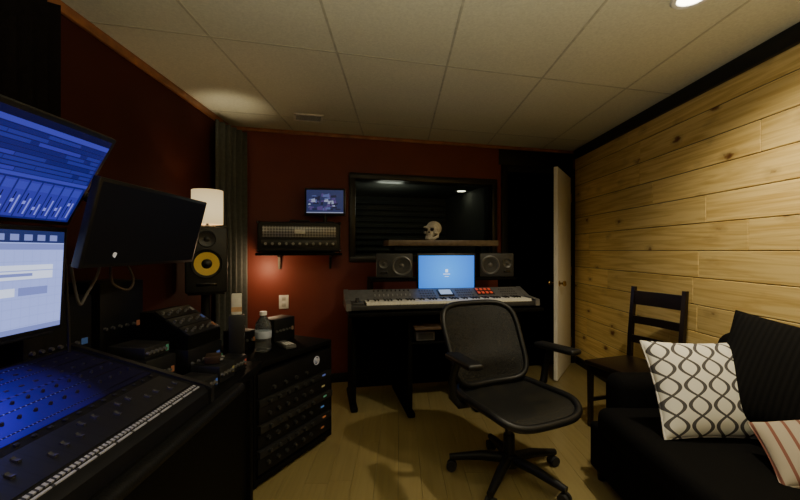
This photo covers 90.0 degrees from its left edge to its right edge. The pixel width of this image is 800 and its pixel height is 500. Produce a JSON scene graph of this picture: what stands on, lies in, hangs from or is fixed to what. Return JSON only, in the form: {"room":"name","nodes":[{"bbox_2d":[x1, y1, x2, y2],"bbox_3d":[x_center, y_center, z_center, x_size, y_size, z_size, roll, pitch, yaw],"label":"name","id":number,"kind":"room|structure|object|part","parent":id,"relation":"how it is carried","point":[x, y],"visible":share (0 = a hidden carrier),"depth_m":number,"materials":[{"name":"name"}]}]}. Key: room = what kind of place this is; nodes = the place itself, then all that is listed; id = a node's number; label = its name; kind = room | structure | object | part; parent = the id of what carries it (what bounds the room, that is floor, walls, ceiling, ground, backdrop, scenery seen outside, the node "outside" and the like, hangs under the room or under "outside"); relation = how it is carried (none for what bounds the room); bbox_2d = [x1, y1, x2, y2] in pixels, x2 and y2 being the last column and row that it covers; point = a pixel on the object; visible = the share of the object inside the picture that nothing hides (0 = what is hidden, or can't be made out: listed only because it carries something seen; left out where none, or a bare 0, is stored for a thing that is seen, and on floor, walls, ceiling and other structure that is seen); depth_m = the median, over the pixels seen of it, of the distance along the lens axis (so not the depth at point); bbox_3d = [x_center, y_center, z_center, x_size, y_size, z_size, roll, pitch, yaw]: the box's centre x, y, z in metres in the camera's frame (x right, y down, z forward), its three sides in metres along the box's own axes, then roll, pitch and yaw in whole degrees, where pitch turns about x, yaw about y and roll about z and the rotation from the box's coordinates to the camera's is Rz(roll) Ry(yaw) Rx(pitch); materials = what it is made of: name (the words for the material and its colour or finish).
{"room":"studio","nodes":[
{"label":"studio","id":0,"kind":"room"},
{"bbox_2d":[0,14,214,321],"bbox_3d":[-1.560,0.075,1.300,0.100,2.350,5.000,0,0,0],"label":"wall","id":1,"kind":"structure","parent":0,"point":[164,143],"depth_m":2.31,"materials":[{"name":"red paint"}]},
{"bbox_2d":[47,0,229,124],"bbox_3d":[-1.500,-1.075,1.180,0.020,0.049,4.760,0,0,0],"label":"trim","id":2,"kind":"structure","parent":1,"relation":"attached to","point":[68,12],"depth_m":2.19,"materials":[{"name":"brown wood"}]},
{"bbox_2d":[71,175,206,268],"bbox_3d":[-1.188,-0.147,1.585,0.519,0.410,0.686,0,0,0],"label":"computer monitor","id":3,"kind":"object","parent":1,"relation":"attached to","point":[123,223],"visible":0.96,"depth_m":1.45,"materials":[{"name":"black plastic"}]},
{"bbox_2d":[69,264,100,305],"bbox_3d":[-1.154,0.113,1.482,0.022,0.174,0.261,0,0,-18],"label":"cable","id":4,"kind":"object","parent":3,"relation":"hanging from","point":[70,267],"visible":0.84,"depth_m":1.42,"materials":[{"name":"black rubber"}]},
{"bbox_3d":[-1.223,-0.216,1.585,0.488,0.164,0.036,14,0,0],"label":"mount arm","id":5,"kind":"part","parent":3,"relation":"part of","materials":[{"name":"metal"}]},
{"bbox_2d":[109,266,134,290],"bbox_3d":[-1.121,0.106,1.627,0.056,0.118,0.224,0,0,-20],"label":"cable","id":6,"kind":"object","parent":3,"relation":"hanging from","point":[128,267],"visible":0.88,"depth_m":1.59,"materials":[{"name":"black rubber"}]},
{"bbox_2d":[215,119,247,345],"bbox_3d":[-1.408,0.080,3.341,0.054,2.220,0.393,0,0,15],"label":"curtain","id":7,"kind":"object","parent":1,"relation":"hanging from","point":[230,142],"visible":0.58,"depth_m":3.36,"materials":[{"name":"grey fabric"}]},
{"bbox_2d":[242,131,574,373],"bbox_3d":[0.178,0.075,4.065,3.727,2.350,0.140,0,0,-15],"label":"wall","id":8,"kind":"structure","parent":0,"point":[280,167],"depth_m":3.75,"materials":[{"name":"red paint"}]},
{"bbox_2d":[279,295,288,308],"bbox_3d":[-1.064,0.475,3.662,0.085,0.125,0.009,0,0,-15],"label":"wall outlet","id":9,"kind":"object","parent":8,"relation":"attached to","point":[283,299],"visible":1,"depth_m":3.66,"materials":[{"name":"white plastic"}]},
{"bbox_2d":[255,253,341,268],"bbox_3d":[-0.892,0.100,3.557,0.720,0.150,0.300,0,0,-15],"label":"wall shelf","id":10,"kind":"object","parent":8,"relation":"attached to","point":[278,255],"visible":1,"depth_m":3.42,"materials":[{"name":"black laminate"}]},
{"bbox_2d":[256,219,340,252],"bbox_3d":[-0.886,-0.122,3.535,0.704,0.295,0.286,0,0,-15],"label":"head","id":11,"kind":"object","parent":10,"relation":"on","point":[294,235],"visible":1,"depth_m":3.41},
{"bbox_2d":[262,226,335,236],"bbox_3d":[-0.856,-0.157,3.421,0.610,0.093,0.010,0,0,-15],"label":"grille","id":12,"kind":"object","parent":11,"relation":"attached to","point":[267,231],"depth_m":3.41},
{"bbox_3d":[-0.856,-0.052,3.422,0.630,0.065,0.009,0,0,-15],"label":"control panel","id":13,"kind":"part","parent":11,"relation":"part of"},
{"bbox_3d":[-0.854,-0.157,3.413,0.090,0.037,0.008,0,0,-15],"label":"name plate","id":14,"kind":"part","parent":11,"relation":"part of","materials":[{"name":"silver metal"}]},
{"bbox_3d":[-0.889,-0.251,3.547,0.198,0.036,0.020,0,0,-15],"label":"handle","id":15,"kind":"part","parent":11,"relation":"part of","materials":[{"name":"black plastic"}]},
{"bbox_2d":[305,188,344,222],"bbox_3d":[-0.673,-0.397,3.599,0.360,0.312,0.120,0,0,-6],"label":"television","id":16,"kind":"object","parent":11,"relation":"on","point":[324,202],"visible":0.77,"depth_m":3.58,"materials":[{"name":"black plastic"}]},
{"bbox_2d":[331,372,347,382],"bbox_3d":[-0.224,1.208,3.880,2.655,0.085,0.014,0,0,-15],"label":"baseboard","id":17,"kind":"structure","parent":8,"relation":"attached to","point":[335,377],"depth_m":3.78,"materials":[{"name":"black paint"}]},
{"bbox_2d":[231,126,573,153],"bbox_3d":[0.213,-1.082,3.992,3.557,0.034,0.022,0,0,-15],"label":"trim","id":18,"kind":"structure","parent":8,"relation":"attached to","point":[253,129],"depth_m":3.92,"materials":[{"name":"brown wood"}]},
{"bbox_2d":[349,172,496,261],"bbox_3d":[0.249,-0.310,4.068,1.551,0.856,0.170,0,0,-15],"label":"window","id":19,"kind":"structure","parent":8,"relation":"in","point":[489,185],"depth_m":4.00,"materials":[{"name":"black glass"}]},
{"bbox_2d":[499,149,574,362],"bbox_3d":[1.471,0.093,4.393,0.925,2.314,0.160,0,0,-15],"label":"trim","id":20,"kind":"structure","parent":8,"relation":"attached to","point":[512,162],"depth_m":4.33,"materials":[{"name":"black paint"}]},
{"bbox_2d":[548,167,571,380],"bbox_3d":[1.669,0.224,4.097,0.168,2.028,0.725,0,0,32],"label":"door","id":21,"kind":"structure","parent":8,"relation":"in","point":[562,194],"depth_m":3.98,"materials":[{"name":"white paint"}]},
{"bbox_3d":[1.510,0.320,3.845,0.168,0.056,0.056,0,0,32],"label":"handle","id":22,"kind":"part","parent":21,"relation":"part of","materials":[{"name":"gold metal"}]},
{"bbox_2d":[356,182,483,254],"bbox_3d":[-0.292,0.258,4.820,2.400,2.185,1.560,0,0,-15],"label":"wall","id":23,"kind":"structure","parent":0,"point":[384,211],"depth_m":5.47,"materials":[{"name":"paint"}]},
{"bbox_2d":[61,0,799,150],"bbox_3d":[0.220,-1.139,1.479,3.660,0.082,6.442,0,0,0],"label":"ceiling","id":24,"kind":"structure","parent":0,"point":[543,74],"depth_m":2.26,"materials":[{"name":"tile"}]},
{"bbox_2d":[293,113,323,122],"bbox_3d":[-0.760,-1.096,3.320,0.240,0.011,0.180,0,0,-15],"label":"ceiling vent","id":25,"kind":"object","parent":24,"relation":"in","point":[296,116],"visible":1,"depth_m":3.31,"materials":[{"name":"metal"}]},
{"bbox_2d":[670,0,705,9],"bbox_3d":[1.270,-1.097,1.745,0.156,0.010,0.156,0,0,0],"label":"recessed light","id":26,"kind":"object","parent":24,"relation":"in","point":[681,4],"visible":1,"depth_m":1.78,"materials":[{"name":"white plastic"}]},
{"bbox_2d":[253,359,622,499],"bbox_3d":[0.220,1.265,1.700,3.459,0.030,5.799,0,0,0],"label":"floor","id":27,"kind":"structure","parent":0,"point":[361,458],"depth_m":2.47,"materials":[{"name":"brown wood"}]},
{"bbox_2d":[88,361,261,499],"bbox_3d":[-1.062,0.895,0.775,0.855,0.710,2.350,0,0,0],"label":"desk","id":28,"kind":"object","parent":27,"relation":"on","point":[209,456],"visible":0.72,"depth_m":1.48,"materials":[{"name":"black laminate"}]},
{"bbox_2d":[0,224,66,345],"bbox_3d":[-1.234,0.227,1.035,0.288,0.600,0.558,0,0,0],"label":"computer monitor","id":29,"kind":"object","parent":28,"relation":"on","point":[32,258],"visible":1,"depth_m":1.19,"materials":[{"name":"black plastic"}]},
{"bbox_2d":[0,94,115,224],"bbox_3d":[-1.226,-0.229,1.055,0.564,0.294,0.558,0,0,0],"label":"computer monitor","id":30,"kind":"object","parent":29,"relation":"on","point":[49,163],"visible":1,"depth_m":1.14,"materials":[{"name":"black plastic"}]},
{"bbox_2d":[0,294,90,367],"bbox_3d":[-1.354,0.359,1.499,0.212,0.360,0.260,0,0,8],"label":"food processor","id":31,"kind":"object","parent":28,"relation":"on","point":[80,316],"visible":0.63,"depth_m":1.48,"materials":[{"name":"black"}]},
{"bbox_2d":[64,279,142,352],"bbox_3d":[-1.334,0.339,1.814,0.212,0.400,0.220,0,0,12],"label":"tower","id":32,"kind":"object","parent":28,"relation":"on","point":[115,312],"visible":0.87,"depth_m":1.75,"materials":[{"name":"black"}]},
{"bbox_2d":[0,343,213,499],"bbox_3d":[-0.917,0.435,0.690,0.505,0.207,1.486,0,0,0],"label":"mixing console","id":33,"kind":"object","parent":28,"relation":"on","point":[71,422],"visible":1,"depth_m":1.06,"materials":[{"name":"black plastic"}]},
{"bbox_3d":[-1.008,0.388,0.690,0.286,0.084,1.400,0,0,0],"label":"backlit panel","id":34,"kind":"part","parent":33,"relation":"part of","materials":[{"name":"black"}]},
{"bbox_2d":[130,352,175,372],"bbox_3d":[-1.024,0.479,1.593,0.212,0.120,0.140,0,0,16],"label":"equalizer","id":35,"kind":"object","parent":28,"relation":"on","point":[165,361],"visible":0.23,"depth_m":1.58,"materials":[{"name":"black metal"}]},
{"bbox_2d":[107,339,169,359],"bbox_3d":[-1.034,0.396,1.594,0.182,0.045,0.130,0,0,10],"label":"box","id":36,"kind":"object","parent":35,"relation":"on","point":[132,349],"visible":0.98,"depth_m":1.55,"materials":[{"name":"black metal"}]},
{"bbox_3d":[-0.740,0.875,1.420,0.020,0.590,0.960,0,0,0],"label":"panel","id":37,"kind":"part","parent":28,"relation":"part of","materials":[{"name":"black laminate"}]},
{"bbox_2d":[169,339,220,374],"bbox_3d":[-0.979,0.479,1.799,0.262,0.120,0.230,0,0,10],"label":"amplifier","id":38,"kind":"object","parent":28,"relation":"on","point":[185,359],"visible":0.39,"depth_m":1.69,"materials":[{"name":"black metal"}]},
{"bbox_2d":[140,305,219,349],"bbox_3d":[-0.979,0.340,1.799,0.233,0.157,0.220,0,0,10],"label":"rack","id":39,"kind":"object","parent":38,"relation":"on","point":[184,327],"visible":0.99,"depth_m":1.71,"materials":[{"name":"black metal"}]},
{"bbox_2d":[184,372,217,387],"bbox_3d":[-0.784,0.514,1.548,0.142,0.050,0.090,0,0,14],"label":"audio interface","id":40,"kind":"object","parent":28,"relation":"on","point":[212,379],"visible":0.48,"depth_m":1.55,"materials":[{"name":"black metal"}]},
{"bbox_2d":[191,359,234,383],"bbox_3d":[-0.774,0.504,1.669,0.142,0.070,0.110,0,0,8],"label":"compressor","id":41,"kind":"object","parent":28,"relation":"on","point":[225,369],"visible":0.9,"depth_m":1.62,"materials":[{"name":"black metal"}]},
{"bbox_2d":[204,352,224,364],"bbox_3d":[-0.774,0.452,1.671,0.072,0.032,0.071,0,0,-18],"label":"box","id":42,"kind":"object","parent":41,"relation":"on","point":[210,358],"visible":1,"depth_m":1.64,"materials":[{"name":"black"}]},
{"bbox_2d":[224,353,246,372],"bbox_3d":[-0.759,0.509,1.799,0.112,0.060,0.110,0,0,12],"label":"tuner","id":43,"kind":"object","parent":28,"relation":"on","point":[240,360],"visible":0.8,"depth_m":1.80,"materials":[{"name":"black metal"}]},
{"bbox_2d":[228,314,244,353],"bbox_3d":[-0.779,0.424,1.910,0.072,0.230,0.045,0,0,-20],"label":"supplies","id":44,"kind":"object","parent":28,"relation":"on","point":[236,323],"visible":0.77,"depth_m":1.89,"materials":[{"name":"black plastic"}]},
{"bbox_2d":[231,293,241,314],"bbox_3d":[-0.780,0.258,1.910,0.046,0.100,0.029,0,0,-20],"label":"carton","id":45,"kind":"object","parent":44,"relation":"on","point":[236,298],"visible":1,"depth_m":1.90,"materials":[{"name":"beige cardboard"}]},
{"bbox_3d":[-1.090,0.915,1.917,0.760,0.670,0.035,0,0,0],"label":"panel","id":46,"kind":"part","parent":28,"relation":"part of","materials":[{"name":"black laminate"}]},
{"bbox_2d":[187,292,224,319],"bbox_3d":[-1.310,0.764,2.700,0.260,0.971,0.260,0,0,-28],"label":"speaker stand","id":47,"kind":"object","parent":27,"relation":"on","point":[205,297],"visible":0.16,"depth_m":2.67,"materials":[{"name":"black paint"}]},
{"bbox_3d":[-1.310,0.285,2.700,0.220,0.012,0.240,0,0,-28],"label":"plate","id":48,"kind":"part","parent":47,"relation":"part of","materials":[{"name":"black paint"}]},
{"bbox_2d":[185,227,227,293],"bbox_3d":[-1.307,0.064,2.694,0.250,0.430,0.294,0,0,-28],"label":"speaker","id":49,"kind":"object","parent":47,"relation":"on","point":[207,272],"visible":0.95,"depth_m":2.58},
{"bbox_2d":[191,188,222,226],"bbox_3d":[-1.300,-0.276,2.700,0.196,0.250,0.196,0,0,0],"label":"table lamp","id":50,"kind":"object","parent":49,"relation":"on","point":[213,215],"visible":0.84,"depth_m":2.63,"materials":[{"name":"fabric"}]},
{"bbox_2d":[221,335,331,489],"bbox_3d":[-0.806,0.920,2.446,0.540,0.660,0.670,0,0,26],"label":"equipment rack","id":51,"kind":"object","parent":27,"relation":"on","point":[292,391],"visible":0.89,"depth_m":2.28,"materials":[{"name":"black metal"}]},
{"bbox_2d":[223,328,254,349],"bbox_3d":[-0.960,0.535,2.402,0.152,0.110,0.120,0,0,26],"label":"microphone preamp","id":52,"kind":"object","parent":51,"relation":"on","point":[249,333],"visible":0.54,"depth_m":2.38,"materials":[{"name":"black metal"}]},
{"bbox_3d":[-0.968,0.905,2.163,0.500,0.570,0.020,0,0,26],"label":"panel","id":53,"kind":"part","parent":51,"relation":"part of","materials":[{"name":"black metal"}]},
{"bbox_2d":[255,311,271,351],"bbox_3d":[-0.800,0.474,2.340,0.094,0.231,0.094,0,0,0],"label":"water bottle","id":54,"kind":"object","parent":51,"relation":"on","point":[263,332],"visible":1,"depth_m":2.31,"materials":[{"name":"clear plastic"}]},
{"bbox_2d":[267,315,294,343],"bbox_3d":[-0.795,0.515,2.617,0.132,0.150,0.190,0,0,26],"label":"audio equipment box","id":55,"kind":"object","parent":51,"relation":"on","point":[282,326],"visible":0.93,"depth_m":2.58,"materials":[{"name":"black metal"}]},
{"bbox_2d":[276,340,295,349],"bbox_3d":[-0.695,0.577,2.440,0.070,0.026,0.150,0,0,-40],"label":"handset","id":56,"kind":"object","parent":51,"relation":"on","point":[284,344],"visible":1,"depth_m":2.40,"materials":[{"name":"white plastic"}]},
{"bbox_3d":[-0.681,0.905,2.747,0.500,0.570,0.020,0,0,26],"label":"panel","id":57,"kind":"part","parent":51,"relation":"part of","materials":[{"name":"black metal"}]},
{"bbox_2d":[343,240,543,417],"bbox_3d":[0.309,0.583,3.342,1.520,1.335,0.750,0,0,-11],"label":"desk","id":58,"kind":"object","parent":27,"relation":"on","point":[383,350],"visible":0.56,"depth_m":3.50,"materials":[{"name":"black laminate"}]},
{"bbox_3d":[-0.402,0.845,3.326,0.036,0.730,0.420,0,0,-11],"label":"leg panel","id":59,"kind":"part","parent":58,"relation":"part of","materials":[{"name":"black laminate"}]},
{"bbox_2d":[376,253,412,277],"bbox_3d":[-0.050,0.132,3.422,0.310,0.212,0.192,0,0,-3],"label":"speaker","id":60,"kind":"object","parent":58,"relation":"on","point":[388,265],"visible":1,"depth_m":3.34},
{"bbox_3d":[0.245,0.845,3.661,1.380,0.730,0.020,0,0,-11],"label":"modesty panel","id":61,"kind":"part","parent":58,"relation":"part of","materials":[{"name":"black laminate"}]},
{"bbox_3d":[0.018,0.845,3.319,0.036,0.730,0.600,0,0,-11],"label":"leg panel","id":62,"kind":"part","parent":58,"relation":"part of","materials":[{"name":"black laminate"}]},
{"bbox_2d":[412,329,434,340],"bbox_3d":[0.185,0.664,3.147,0.150,0.070,0.143,0,0,-11],"label":"box","id":63,"kind":"object","parent":58,"relation":"on","point":[419,335],"visible":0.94,"depth_m":3.08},
{"bbox_3d":[0.199,0.664,3.079,0.120,0.045,0.004,0,0,-11],"label":"plate","id":64,"kind":"part","parent":63,"relation":"part of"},
{"bbox_2d":[412,317,441,330],"bbox_3d":[0.308,0.585,3.220,0.494,0.020,0.450,0,0,-11],"label":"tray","id":65,"kind":"object","parent":58,"relation":"on","point":[418,323],"depth_m":3.13,"materials":[{"name":"brown wood"}]},
{"bbox_2d":[412,328,444,344],"bbox_3d":[0.280,0.710,3.362,0.494,0.020,0.580,0,0,-11],"label":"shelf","id":66,"kind":"object","parent":58,"relation":"attached to","point":[439,339],"depth_m":3.09,"materials":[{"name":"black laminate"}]},
{"bbox_2d":[424,221,441,239],"bbox_3d":[0.292,-0.171,3.528,0.132,0.170,0.199,0,0,28],"label":"skull","id":67,"kind":"object","parent":58,"relation":"on","point":[433,228],"visible":1,"depth_m":3.46},
{"bbox_2d":[383,240,498,245],"bbox_3d":[0.355,-0.060,3.571,0.980,0.050,0.320,0,0,-11],"label":"shelf","id":68,"kind":"object","parent":58,"relation":"attached to","point":[386,242],"depth_m":3.41,"materials":[{"name":"brown wood"}]},
{"bbox_2d":[344,286,539,311],"bbox_3d":[0.326,0.381,3.156,1.512,0.137,0.326,0,0,-11],"label":"keyboard","id":69,"kind":"object","parent":58,"relation":"on","point":[429,298],"visible":0.9,"depth_m":3.13,"materials":[{"name":"plastic"}]},
{"bbox_3d":[0.310,0.359,3.235,1.440,0.084,0.150,0,0,-11],"label":"control panel","id":70,"kind":"part","parent":69,"relation":"part of","materials":[{"name":"grey plastic"}]},
{"bbox_2d":[416,253,475,288],"bbox_3d":[0.393,0.238,3.411,0.515,0.422,0.090,0,0,-9],"label":"display","id":71,"kind":"object","parent":58,"relation":"on","point":[433,270],"visible":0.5,"depth_m":3.39,"materials":[{"name":"blue glass"}]},
{"bbox_2d":[475,253,513,276],"bbox_3d":[0.847,0.132,3.603,0.310,0.212,0.192,0,0,-3],"label":"speaker","id":72,"kind":"object","parent":58,"relation":"on","point":[487,264],"visible":0.98,"depth_m":3.52},
{"bbox_3d":[0.970,0.845,3.603,0.036,0.730,0.420,0,0,-11],"label":"leg panel","id":73,"kind":"part","parent":58,"relation":"part of","materials":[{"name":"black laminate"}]},
{"bbox_2d":[440,299,582,499],"bbox_3d":[0.592,0.783,2.216,0.754,0.934,0.708,0,0,-25],"label":"office chair","id":74,"kind":"object","parent":27,"relation":"on","point":[487,354],"visible":1,"depth_m":2.26,"materials":[{"name":"black"}]},
{"bbox_3d":[0.321,0.565,2.037,0.085,0.032,0.270,0,0,-19],"label":"armrest","id":75,"kind":"part","parent":74,"relation":"part of","materials":[{"name":"plastic"}]},
{"bbox_3d":[0.426,1.153,2.240,0.298,0.076,0.056,0,0,13],"label":"leg","id":76,"kind":"part","parent":74,"relation":"part of","materials":[{"name":"plastic"}]},
{"bbox_3d":[0.498,0.550,2.419,0.530,0.436,0.228,0,0,-25],"label":"backrest","id":77,"kind":"part","parent":74,"relation":"part of","materials":[{"name":"black fabric"}]},
{"bbox_3d":[0.498,0.550,2.419,0.563,0.469,0.261,0,0,-25],"label":"backrest frame","id":78,"kind":"part","parent":74,"relation":"part of","materials":[{"name":"plastic"}]},
{"bbox_3d":[0.584,1.153,2.378,0.056,0.077,0.298,0,0,-5],"label":"leg","id":79,"kind":"part","parent":74,"relation":"part of","materials":[{"name":"plastic"}]},
{"bbox_3d":[0.508,1.153,2.047,0.056,0.076,0.298,0,0,31],"label":"leg","id":80,"kind":"part","parent":74,"relation":"part of","materials":[{"name":"plastic"}]},
{"bbox_3d":[0.619,0.811,2.159,0.529,0.066,0.520,0,0,-25],"label":"seat","id":81,"kind":"part","parent":74,"relation":"part of","materials":[{"name":"black fabric"}]},
{"bbox_3d":[0.619,0.810,2.159,0.568,0.106,0.559,0,0,-25],"label":"seat frame","id":82,"kind":"part","parent":74,"relation":"part of","materials":[{"name":"plastic"}]},
{"bbox_3d":[0.762,1.153,2.273,0.299,0.077,0.058,0,0,-25],"label":"leg","id":83,"kind":"part","parent":74,"relation":"part of","materials":[{"name":"plastic"}]},
{"bbox_3d":[0.717,1.153,2.065,0.056,0.077,0.298,0,0,-41],"label":"leg","id":84,"kind":"part","parent":74,"relation":"part of","materials":[{"name":"plastic"}]},
{"bbox_3d":[0.904,0.565,2.309,0.085,0.032,0.270,0,0,-31],"label":"armrest","id":85,"kind":"part","parent":74,"relation":"part of","materials":[{"name":"plastic"}]},
{"bbox_2d":[585,286,688,426],"bbox_3d":[1.601,0.759,2.725,0.463,0.982,0.430,0,0,-19],"label":"wooden chair","id":86,"kind":"object","parent":27,"relation":"on","point":[602,367],"visible":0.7,"depth_m":2.80,"materials":[{"name":"brown wood"}]},
{"bbox_3d":[1.352,1.030,2.839,0.032,0.440,0.032,0,0,-19],"label":"leg","id":87,"kind":"part","parent":86,"relation":"part of","materials":[{"name":"brown wood"}]},
{"bbox_3d":[1.522,1.060,2.899,0.360,0.025,0.018,0,0,-19],"label":"rail","id":88,"kind":"part","parent":86,"relation":"part of","materials":[{"name":"brown wood"}]},
{"bbox_3d":[1.580,0.795,2.718,0.420,0.030,0.430,0,0,-19],"label":"seat","id":89,"kind":"part","parent":86,"relation":"part of","materials":[{"name":"brown wood"}]},
{"bbox_3d":[1.722,0.759,2.970,0.073,0.982,0.030,0,0,-19],"label":"post","id":90,"kind":"part","parent":86,"relation":"part of","materials":[{"name":"brown wood"}]},
{"bbox_3d":[1.848,0.759,2.611,0.073,0.982,0.030,0,0,-19],"label":"post","id":91,"kind":"part","parent":86,"relation":"part of","materials":[{"name":"brown wood"}]},
{"bbox_2d":[591,333,799,499],"bbox_3d":[1.480,0.831,1.040,0.900,0.839,2.440,0,0,0],"label":"sofa","id":92,"kind":"object","parent":27,"relation":"on","point":[630,452],"visible":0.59,"depth_m":1.69,"materials":[{"name":"black fabric"}]},
{"bbox_3d":[1.525,0.938,2.170,0.770,0.525,0.180,0,0,0],"label":"arm","id":93,"kind":"part","parent":92,"relation":"part of","materials":[{"name":"black fabric"}]},
{"bbox_2d":[639,340,757,439],"bbox_3d":[1.395,0.626,1.810,0.513,0.389,0.230,0,0,4],"label":"throw pillow","id":94,"kind":"object","parent":92,"relation":"on","point":[696,388],"visible":0.68,"depth_m":1.75,"materials":[{"name":"fabric"}]},
{"bbox_2d":[598,408,799,499],"bbox_3d":[1.375,0.895,1.605,0.690,0.150,1.030,0,0,0],"label":"seat cushion","id":95,"kind":"object","parent":92,"relation":"on","point":[690,468],"depth_m":1.59,"materials":[{"name":"black fabric"}]},
{"bbox_2d":[718,333,728,342],"bbox_3d":[1.690,0.625,1.590,0.251,0.428,1.020,0,0,0],"label":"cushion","id":96,"kind":"object","parent":92,"relation":"on","point":[723,339],"depth_m":2.02,"materials":[{"name":"black fabric"}]},
{"bbox_2d":[726,310,799,421],"bbox_3d":[1.655,0.550,1.660,0.290,0.518,0.636,0,0,-29],"label":"throw pillow","id":97,"kind":"object","parent":92,"relation":"on","point":[765,352],"visible":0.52,"depth_m":1.70,"materials":[{"name":"black fabric"}]},
{"bbox_2d":[747,420,799,487],"bbox_3d":[1.500,0.725,1.440,0.333,0.222,0.242,0,0,28],"label":"throw pillow","id":98,"kind":"object","parent":92,"relation":"on","point":[780,440],"visible":0.99,"depth_m":1.47,"materials":[{"name":"fabric"}]},
{"bbox_2d":[508,175,553,364],"bbox_3d":[1.411,0.080,5.065,1.020,2.460,1.450,0,0,-15],"label":"wall","id":99,"kind":"structure","parent":0,"point":[530,198],"depth_m":5.36,"materials":[{"name":"paint"}]},
{"bbox_2d":[575,44,799,359],"bbox_3d":[2.000,0.075,1.775,0.100,2.350,5.950,0,0,0],"label":"wall","id":100,"kind":"structure","parent":0,"point":[701,198],"depth_m":2.60,"materials":[{"name":"brown wood"}]},
{"bbox_2d":[575,356,606,382],"bbox_3d":[1.943,1.208,1.610,0.014,0.085,5.620,0,0,0],"label":"baseboard","id":101,"kind":"structure","parent":100,"relation":"attached to","point":[578,360],"depth_m":4.24,"materials":[{"name":"black paint"}]},
{"bbox_2d":[574,22,799,158],"bbox_3d":[1.935,-1.052,1.615,0.030,0.094,5.630,0,0,0],"label":"trim","id":102,"kind":"structure","parent":100,"relation":"attached to","point":[788,38],"depth_m":2.49,"materials":[{"name":"black paint"}]}
]}

